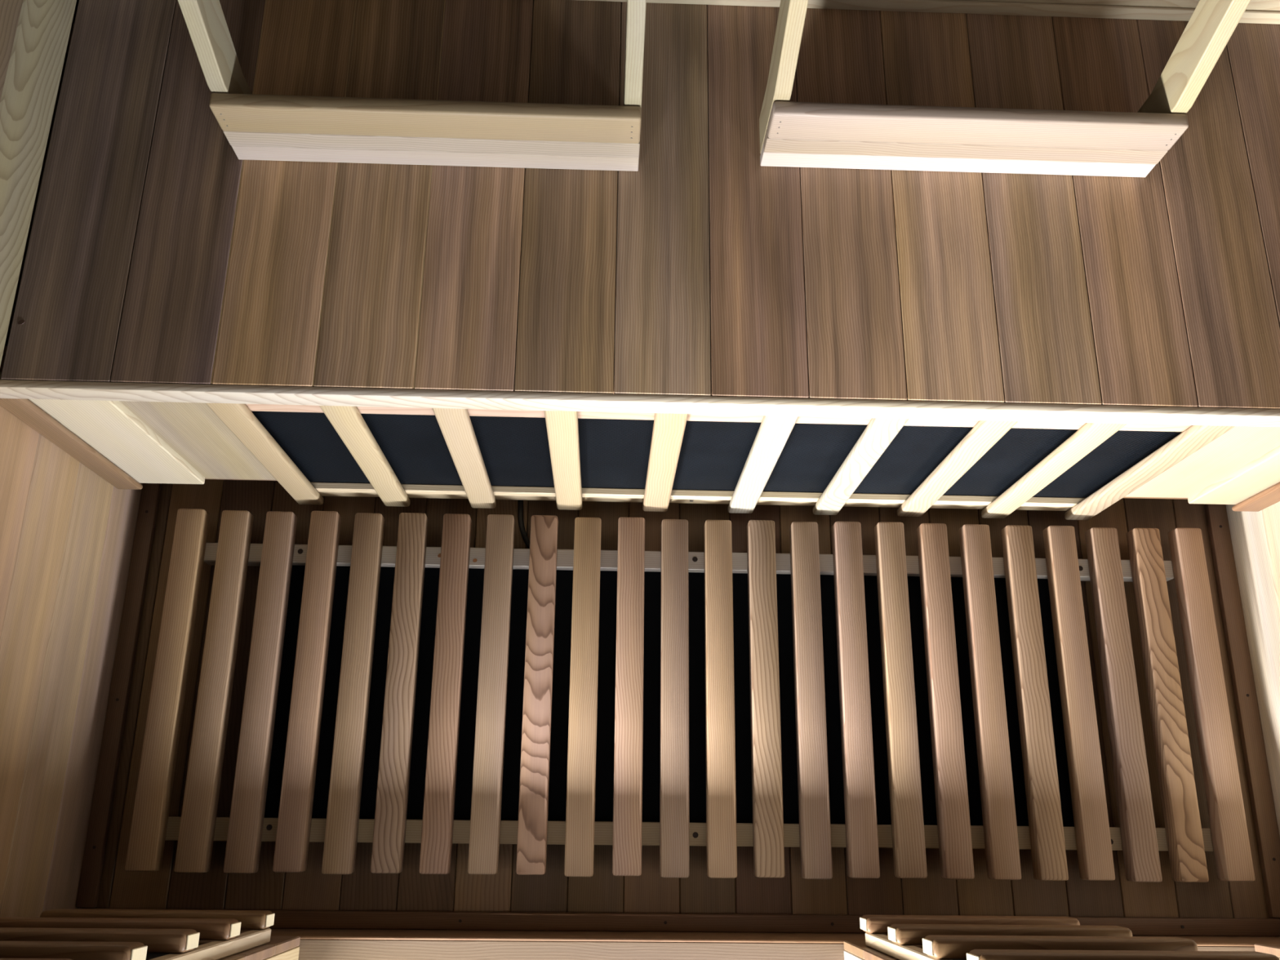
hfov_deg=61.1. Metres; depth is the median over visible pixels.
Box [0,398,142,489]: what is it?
trim
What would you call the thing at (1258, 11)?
baseboard
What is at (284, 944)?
wall
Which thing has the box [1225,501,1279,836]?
wall
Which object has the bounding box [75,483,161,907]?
baseboard
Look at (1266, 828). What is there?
baseboard
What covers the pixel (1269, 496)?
trim
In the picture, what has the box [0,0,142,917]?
wall
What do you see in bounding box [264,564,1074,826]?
panel
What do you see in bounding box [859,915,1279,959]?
guard
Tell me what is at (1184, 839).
floor mat
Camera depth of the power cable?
1.66 m
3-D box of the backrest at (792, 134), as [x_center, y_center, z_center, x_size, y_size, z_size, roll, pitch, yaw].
[0.398,-0.580,1.050,0.478,0.659,0.218,1,72,-2]
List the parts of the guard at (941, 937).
rail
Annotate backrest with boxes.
[177,0,646,171]
[759,0,1250,177]
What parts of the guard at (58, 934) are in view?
rail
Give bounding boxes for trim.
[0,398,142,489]
[1231,482,1279,511]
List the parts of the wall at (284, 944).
post, sill, post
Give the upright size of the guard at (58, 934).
0.688 m
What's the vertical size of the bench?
0.474 m
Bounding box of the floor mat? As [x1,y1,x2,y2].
[124,508,1255,882]
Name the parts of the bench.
rail, seat frame, seat frame, rail, rail, heater guard, rail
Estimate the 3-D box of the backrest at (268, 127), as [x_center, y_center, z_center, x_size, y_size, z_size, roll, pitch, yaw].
[-0.229,-0.581,1.027,0.480,0.659,0.218,1,72,-2]
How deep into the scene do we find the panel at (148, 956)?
1.10 m
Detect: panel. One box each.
[146,944,200,959]
[251,411,1182,497]
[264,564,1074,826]
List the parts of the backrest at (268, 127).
rail, rail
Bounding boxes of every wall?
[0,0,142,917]
[198,928,1279,959]
[617,8,621,194]
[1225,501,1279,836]
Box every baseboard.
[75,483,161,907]
[79,907,1279,937]
[579,0,1279,24]
[1204,503,1279,918]
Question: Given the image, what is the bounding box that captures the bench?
[0,0,1279,519]
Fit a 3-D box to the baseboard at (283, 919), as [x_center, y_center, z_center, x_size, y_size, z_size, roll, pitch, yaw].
[0.075,0.609,1.492,1.680,0.013,0.024,1,72,-2]
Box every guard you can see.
[0,908,275,959]
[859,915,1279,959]
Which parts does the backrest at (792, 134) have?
rail, rail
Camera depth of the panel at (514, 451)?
1.47 m
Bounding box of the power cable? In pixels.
[517,485,529,548]

